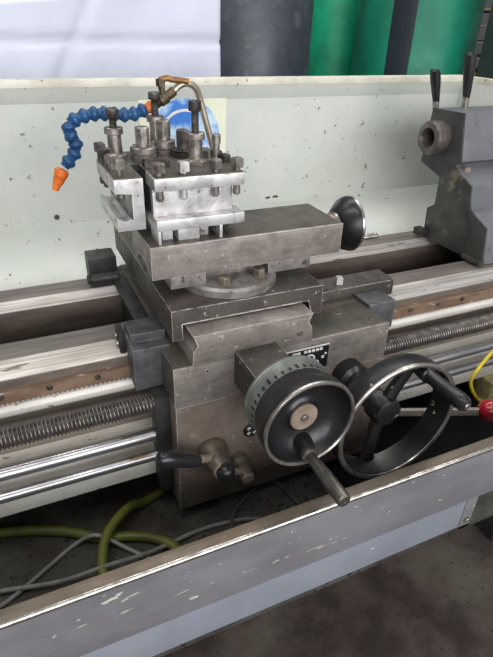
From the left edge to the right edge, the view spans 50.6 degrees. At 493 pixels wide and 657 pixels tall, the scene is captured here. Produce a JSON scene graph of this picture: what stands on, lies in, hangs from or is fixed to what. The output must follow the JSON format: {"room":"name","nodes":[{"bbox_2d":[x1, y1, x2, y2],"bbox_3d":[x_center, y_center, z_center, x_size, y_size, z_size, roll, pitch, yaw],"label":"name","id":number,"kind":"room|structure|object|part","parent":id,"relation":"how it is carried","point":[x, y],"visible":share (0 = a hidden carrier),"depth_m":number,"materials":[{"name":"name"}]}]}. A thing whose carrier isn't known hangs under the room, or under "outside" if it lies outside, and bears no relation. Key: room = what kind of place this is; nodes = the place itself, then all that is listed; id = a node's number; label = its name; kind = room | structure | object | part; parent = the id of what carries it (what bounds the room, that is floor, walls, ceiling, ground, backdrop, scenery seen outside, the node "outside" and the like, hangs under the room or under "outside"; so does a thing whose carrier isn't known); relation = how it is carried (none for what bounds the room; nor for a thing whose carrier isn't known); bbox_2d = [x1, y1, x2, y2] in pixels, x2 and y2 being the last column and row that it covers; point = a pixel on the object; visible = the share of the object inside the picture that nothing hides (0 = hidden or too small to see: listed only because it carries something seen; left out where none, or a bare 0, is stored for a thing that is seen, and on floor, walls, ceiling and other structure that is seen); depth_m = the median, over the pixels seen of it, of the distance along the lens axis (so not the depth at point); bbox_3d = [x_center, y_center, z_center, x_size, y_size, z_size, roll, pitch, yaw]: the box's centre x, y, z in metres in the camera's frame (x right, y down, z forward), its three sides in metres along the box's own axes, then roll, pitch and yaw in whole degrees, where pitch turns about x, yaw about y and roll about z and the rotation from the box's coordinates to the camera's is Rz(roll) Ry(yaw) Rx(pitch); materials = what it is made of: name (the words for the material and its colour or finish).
{"room":"metal workshop","nodes":[
{"label":"metal workshop","id":0,"kind":"room"},
{"bbox_2d":[155,75,212,149],"bbox_3d":[-0.109,-0.316,1.025,0.139,0.330,0.022,-14,34,-25],"label":"valve","id":1,"kind":"object","parent":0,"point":[165,96],"visible":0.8,"depth_m":0.94,"materials":[{"name":"silver metal"}]},
{"bbox_2d":[52,100,151,190],"bbox_3d":[-0.255,-0.328,0.936,0.202,0.148,0.026,-11,33,-21],"label":"hose","id":2,"kind":"object","parent":1,"relation":"attached to","point":[74,120],"visible":0.9,"depth_m":0.91,"materials":[{"name":"blue plastic"}]},
{"bbox_3d":[-0.152,-0.428,0.929,0.019,0.031,0.015,-11,33,-21],"label":"valve stem","id":3,"kind":"part","parent":1,"relation":"part of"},
{"bbox_3d":[-0.130,-0.443,0.929,0.056,0.016,0.010,-11,33,-21],"label":"valve lever","id":4,"kind":"part","parent":1,"relation":"part of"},
{"bbox_2d":[163,524,492,656],"bbox_3d":[0.256,0.418,2.310,10.000,0.050,7.000,-11,33,-21],"label":"floor","id":5,"kind":"structure","parent":0,"point":[434,598],"depth_m":1.54,"materials":[{"name":"concrete"}]},
{"bbox_2d":[0,231,492,540],"bbox_3d":[0.211,0.281,1.530,2.600,0.975,0.550,-11,33,-21],"label":"bed","id":6,"kind":"object","parent":5,"relation":"on","point":[59,352],"visible":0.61,"depth_m":1.12,"materials":[{"name":"metal"}]},
{"bbox_2d":[0,184,437,290],"bbox_3d":[-0.225,-0.223,1.394,2.090,0.096,0.241,-11,33,-21],"label":"shelf","id":7,"kind":"object","parent":6,"relation":"attached to","point":[35,253],"depth_m":1.37,"materials":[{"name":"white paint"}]},
{"bbox_2d":[84,248,395,508],"bbox_3d":[0.025,0.071,1.163,0.627,0.400,0.612,-11,33,-21],"label":"carriage","id":8,"kind":"object","parent":6,"relation":"on","point":[206,376],"depth_m":0.97,"materials":[{"name":"metal"}]},
{"bbox_2d":[155,437,230,478],"bbox_3d":[-0.094,0.236,0.946,0.151,0.112,0.070,-11,33,-21],"label":"lever","id":9,"kind":"object","parent":8,"relation":"attached to","point":[212,453],"visible":0.84,"depth_m":0.95,"materials":[{"name":"brown metal"}]},
{"bbox_3d":[-0.076,0.238,0.952,0.017,0.040,0.050,20,35,28],"label":"arm","id":10,"kind":"part","parent":9,"relation":"part of","materials":[{"name":"brown metal"}]},
{"bbox_2d":[114,226,322,341],"bbox_3d":[-0.084,-0.137,1.106,0.294,0.059,0.455,-11,33,-21],"label":"slide","id":11,"kind":"object","parent":8,"relation":"on","point":[175,308],"visible":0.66,"depth_m":0.94,"materials":[{"name":"metal"}]},
{"bbox_2d":[132,203,342,298],"bbox_3d":[0.002,-0.148,0.977,0.394,0.097,0.185,-11,33,-21],"label":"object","id":12,"kind":"object","parent":11,"relation":"on","point":[244,262],"visible":1,"depth_m":0.93,"materials":[{"name":"grey metal"}]},
{"bbox_2d":[93,91,244,244],"bbox_3d":[-0.139,-0.282,0.896,0.223,0.209,0.209,-11,33,-21],"label":"post","id":13,"kind":"object","parent":12,"relation":"on","point":[184,191],"visible":1,"depth_m":0.86,"materials":[{"name":"metal"}]},
{"bbox_3d":[-0.227,-0.320,0.898,0.038,0.052,0.038,-11,33,-21],"label":"clamp post","id":14,"kind":"part","parent":13,"relation":"part of","materials":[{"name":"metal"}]},
{"bbox_3d":[-0.164,-0.354,0.949,0.038,0.063,0.038,-11,33,-21],"label":"clamp post","id":15,"kind":"part","parent":13,"relation":"part of","materials":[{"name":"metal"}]},
{"bbox_3d":[-0.086,-0.304,0.879,0.038,0.052,0.038,-11,33,-21],"label":"clamp post","id":16,"kind":"part","parent":13,"relation":"part of","materials":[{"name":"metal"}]},
{"bbox_2d":[329,195,378,250],"bbox_3d":[0.205,-0.210,1.055,0.112,0.111,0.071,24,37,32],"label":"handwheel","id":17,"kind":"object","parent":12,"relation":"attached to","point":[348,208],"visible":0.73,"depth_m":1.02,"materials":[{"name":"black"}]},
{"bbox_3d":[0.242,-0.184,1.050,0.052,0.017,0.017,-11,33,-21],"label":"handle","id":18,"kind":"part","parent":17,"relation":"part of","materials":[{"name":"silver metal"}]},
{"bbox_2d":[216,452,253,483],"bbox_3d":[-0.023,0.269,0.996,0.092,0.090,0.082,-11,33,-21],"label":"lever","id":19,"kind":"object","parent":8,"relation":"attached to","point":[239,465],"visible":1,"depth_m":1.00,"materials":[{"name":"brown metal"}]},
{"bbox_3d":[-0.038,0.262,0.953,0.035,0.035,0.035,-11,33,-21],"label":"ball knob","id":20,"kind":"part","parent":19,"relation":"part of","materials":[{"name":"black plastic"}]},
{"bbox_3d":[-0.023,0.271,0.986,0.013,0.046,0.052,21,36,29],"label":"arm","id":21,"kind":"part","parent":19,"relation":"part of","materials":[{"name":"brown metal"}]},
{"bbox_3d":[0.010,0.198,1.020,0.034,0.034,0.004,-11,33,-21],"label":"round plate","id":22,"kind":"part","parent":8,"relation":"part of","materials":[{"name":"black plastic"}]},
{"bbox_3d":[0.079,0.064,0.980,0.448,0.083,0.004,-11,33,-21],"label":"plate","id":23,"kind":"part","parent":8,"relation":"part of","materials":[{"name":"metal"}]},
{"bbox_3d":[0.071,0.116,0.847,0.153,0.153,0.038,-11,33,-21],"label":"feed dial","id":24,"kind":"part","parent":8,"relation":"part of","materials":[{"name":"black metal"}]},
{"bbox_2d":[254,368,354,506],"bbox_3d":[0.108,0.159,0.777,0.159,0.160,0.155,-11,33,-21],"label":"handwheel","id":25,"kind":"object","parent":8,"relation":"attached to","point":[305,413],"visible":1,"depth_m":0.81,"materials":[{"name":"black metal"}]},
{"bbox_2d":[289,403,317,429],"bbox_3d":[0.089,0.137,0.813,0.048,0.048,0.006,-11,33,-21],"label":"washer","id":26,"kind":"object","parent":25,"relation":"in","point":[302,416],"depth_m":0.81,"materials":[{"name":"brown metal"}]},
{"bbox_3d":[0.119,0.224,0.793,0.027,0.027,0.109,-11,33,-21],"label":"handle","id":27,"kind":"part","parent":25,"relation":"part of","materials":[{"name":"metal"}]},
{"bbox_3d":[0.115,0.058,0.991,0.094,0.053,0.002,-11,33,-21],"label":"instruction plate","id":28,"kind":"part","parent":8,"relation":"part of","materials":[{"name":"black plastic"}]},
{"bbox_2d":[332,353,471,477],"bbox_3d":[0.268,0.145,0.964,0.229,0.252,0.230,6,31,7],"label":"handwheel","id":29,"kind":"object","parent":8,"relation":"attached to","point":[382,407],"visible":0.89,"depth_m":0.95,"materials":[{"name":"black metal"}]},
{"bbox_3d":[0.320,0.093,0.863,0.029,0.029,0.123,-11,33,-21],"label":"handle","id":30,"kind":"part","parent":29,"relation":"part of","materials":[{"name":"black plastic"}]},
{"bbox_2d":[364,399,492,421],"bbox_3d":[0.407,0.171,1.148,0.296,0.052,0.050,4,31,4],"label":"lever","id":31,"kind":"object","parent":8,"relation":"attached to","point":[484,410],"visible":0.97,"depth_m":1.14,"materials":[{"name":"metal"}]},
{"bbox_3d":[0.390,0.183,1.145,0.265,0.034,0.008,2,30,0],"label":"arm","id":32,"kind":"part","parent":31,"relation":"part of","materials":[{"name":"metal"}]},
{"bbox_3d":[0.530,0.179,1.139,0.050,0.050,0.050,-11,33,-21],"label":"ball knob","id":33,"kind":"part","parent":31,"relation":"part of","materials":[{"name":"red plastic"}]},
{"bbox_2d":[0,379,492,656],"bbox_3d":[0.214,0.127,1.309,2.700,0.240,0.852,-11,33,-21],"label":"tray","id":34,"kind":"object","parent":6,"relation":"attached to","point":[220,578],"visible":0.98,"depth_m":0.89,"materials":[{"name":"grey paint"}]},
{"bbox_2d":[0,533,149,608],"bbox_3d":[-0.358,0.450,0.919,0.455,0.031,0.145,-11,33,-21],"label":"cable","id":35,"kind":"object","parent":34,"relation":"on","point":[38,575],"visible":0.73,"depth_m":0.98,"materials":[{"name":"grey rubber"}]},
{"bbox_2d":[0,525,181,549],"bbox_3d":[-0.379,0.416,0.985,0.610,0.019,0.100,3,31,2],"label":"tube","id":36,"kind":"object","parent":34,"relation":"on","point":[30,530],"visible":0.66,"depth_m":1.01,"materials":[{"name":"green rubber"}]},
{"bbox_2d":[0,516,261,593],"bbox_3d":[-0.244,0.424,0.972,0.713,0.027,0.064,-7,32,-15],"label":"cable","id":37,"kind":"object","parent":34,"relation":"on","point":[252,518],"visible":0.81,"depth_m":0.95,"materials":[{"name":"rubber"}]},
{"bbox_2d":[97,486,166,574],"bbox_3d":[-0.225,0.389,1.018,0.092,0.045,0.347,5,31,6],"label":"tube","id":38,"kind":"object","parent":34,"relation":"on","point":[102,553],"visible":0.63,"depth_m":1.01,"materials":[{"name":"green rubber"}]},
{"bbox_2d":[230,485,256,528],"bbox_3d":[-0.009,0.370,1.086,0.036,0.017,0.220,8,31,10],"label":"cable","id":39,"kind":"object","parent":34,"relation":"on","point":[253,488],"visible":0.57,"depth_m":1.09,"materials":[{"name":"black rubber"}]},
{"bbox_3d":[-0.211,0.494,0.787,1.408,0.110,0.007,-11,33,-21],"label":"panel","id":40,"kind":"part","parent":34,"relation":"part of","materials":[{"name":"grey paint"}]},
{"bbox_2d":[268,479,300,504],"bbox_3d":[0.098,0.369,1.101,0.035,0.008,0.212,-22,38,-35],"label":"cable","id":41,"kind":"object","parent":34,"relation":"on","point":[275,482],"visible":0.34,"depth_m":1.13,"materials":[{"name":"black rubber"}]},
{"bbox_2d":[469,349,492,401],"bbox_3d":[0.607,0.123,1.293,0.214,0.217,0.033,-25,40,-37],"label":"cable","id":42,"kind":"object","parent":34,"relation":"on","point":[490,353],"visible":0.77,"depth_m":1.22,"materials":[{"name":"yellow rubber"}]},
{"bbox_2d":[473,374,492,399],"bbox_3d":[0.674,0.155,1.433,0.080,0.067,0.060,-11,33,-21],"label":"junction box","id":43,"kind":"object","parent":34,"relation":"on","point":[483,386],"visible":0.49,"depth_m":1.41,"materials":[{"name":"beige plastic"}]},
{"bbox_2d":[0,75,492,290],"bbox_3d":[-0.215,-0.378,1.317,2.110,0.441,0.260,-11,33,-21],"label":"guard","id":44,"kind":"object","parent":6,"relation":"attached to","point":[317,141],"visible":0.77,"depth_m":1.46,"materials":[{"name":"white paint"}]},
{"bbox_2d":[138,98,225,152],"bbox_3d":[-0.165,-0.511,1.396,0.237,0.205,0.002,-11,33,-21],"label":"sticker","id":45,"kind":"object","parent":44,"relation":"attached to","point":[177,112],"visible":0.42,"depth_m":1.38,"materials":[{"name":"paper"}]},
{"bbox_3d":[-0.268,-0.448,1.386,2.090,0.310,0.006,-11,33,-21],"label":"panel","id":46,"kind":"part","parent":44,"relation":"part of","materials":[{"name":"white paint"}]},
{"bbox_3d":[0.729,-0.565,1.695,0.006,0.416,0.215,-11,33,-21],"label":"panel","id":47,"kind":"part","parent":44,"relation":"part of","materials":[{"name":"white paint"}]},
{"bbox_2d":[0,313,492,451],"bbox_3d":[0.197,0.063,1.113,2.250,0.037,0.038,-11,33,-21],"label":"screw","id":48,"kind":"object","parent":6,"relation":"attached to","point":[12,437],"visible":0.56,"depth_m":0.93,"materials":[{"name":"metal"}]},
{"bbox_2d":[0,339,492,481],"bbox_3d":[0.195,0.127,1.151,2.250,0.025,0.025,-11,33,-21],"label":"rod","id":49,"kind":"object","parent":6,"relation":"attached to","point":[39,464],"visible":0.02,"depth_m":0.95,"materials":[{"name":"silver metal"}]},
{"bbox_2d":[0,356,492,503],"bbox_3d":[0.196,0.171,1.170,2.250,0.022,0.022,-11,33,-21],"label":"rod","id":50,"kind":"object","parent":6,"relation":"attached to","point":[62,480],"visible":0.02,"depth_m":0.97,"materials":[{"name":"silver metal"}]},
{"bbox_2d":[413,52,492,265],"bbox_3d":[0.775,-0.490,1.442,0.590,0.472,0.346,-11,33,-21],"label":"tailstock","id":51,"kind":"object","parent":6,"relation":"on","point":[456,143],"visible":1,"depth_m":1.36,"materials":[{"name":"grey paint"}]},
{"bbox_3d":[0.523,-0.612,1.440,0.028,0.042,0.018,-11,33,-21],"label":"clamp lever","id":52,"kind":"part","parent":51,"relation":"part of","materials":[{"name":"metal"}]},
{"bbox_3d":[0.593,-0.614,1.411,0.025,0.050,0.018,-11,33,-21],"label":"clamp lever","id":53,"kind":"part","parent":51,"relation":"part of","materials":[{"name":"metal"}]},
{"bbox_2d":[219,0,313,76],"bbox_3d":[-0.019,-0.916,2.638,0.612,1.900,0.612,-11,33,-21],"label":"gas cylinder","id":54,"kind":"object","parent":5,"relation":"on","point":[258,37],"visible":0.04,"depth_m":2.16,"materials":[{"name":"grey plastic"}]},
{"bbox_2d":[308,0,358,75],"bbox_3d":[0.511,-1.301,3.322,0.408,1.900,0.408,-11,33,-21],"label":"drum","id":55,"kind":"object","parent":5,"relation":"on","point":[334,21],"visible":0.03,"depth_m":2.92,"materials":[{"name":"green plastic"}]},
{"bbox_2d":[350,0,485,75],"bbox_3d":[0.839,-1.045,2.906,0.612,1.900,0.612,-11,33,-21],"label":"gas cylinder","id":56,"kind":"object","parent":5,"relation":"on","point":[392,37],"visible":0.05,"depth_m":2.43,"materials":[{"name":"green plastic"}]},
{"bbox_2d":[474,8,490,75],"bbox_3d":[1.379,-1.313,3.391,0.720,1.900,0.410,-11,33,-21],"label":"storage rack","id":57,"kind":"object","parent":5,"relation":"on","point":[486,10],"visible":0.02,"depth_m":2.95,"materials":[{"name":"grey metal"}]},
{"bbox_2d":[476,2,492,78],"bbox_3d":[1.352,-0.880,2.557,0.540,2.000,0.280,-11,33,-21],"label":"tall cabinet","id":58,"kind":"object","parent":5,"relation":"on","point":[485,66],"visible":0.02,"depth_m":2.33,"materials":[{"name":"grey metal"}]},
{"bbox_3d":[-1.153,-0.272,1.716,1.650,1.660,0.022,-11,33,-21],"label":"rail","id":59,"kind":"object","parent":5,"relation":"on","visible":0},
{"bbox_2d":[0,0,220,78],"bbox_3d":[-1.002,-0.257,1.761,1.955,1.593,0.042,-11,33,-21],"label":"sheet","id":60,"kind":"object","parent":59,"relation":"hanging from","point":[39,38],"visible":0.12,"depth_m":1.65,"materials":[{"name":"white fabric"}]},
{"bbox_2d":[475,0,492,76],"bbox_3d":[-0.493,-1.904,3.007,10.000,3.200,0.100,-11,33,-21],"label":"wall","id":61,"kind":"structure","parent":0,"point":[488,4],"depth_m":3.92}
]}

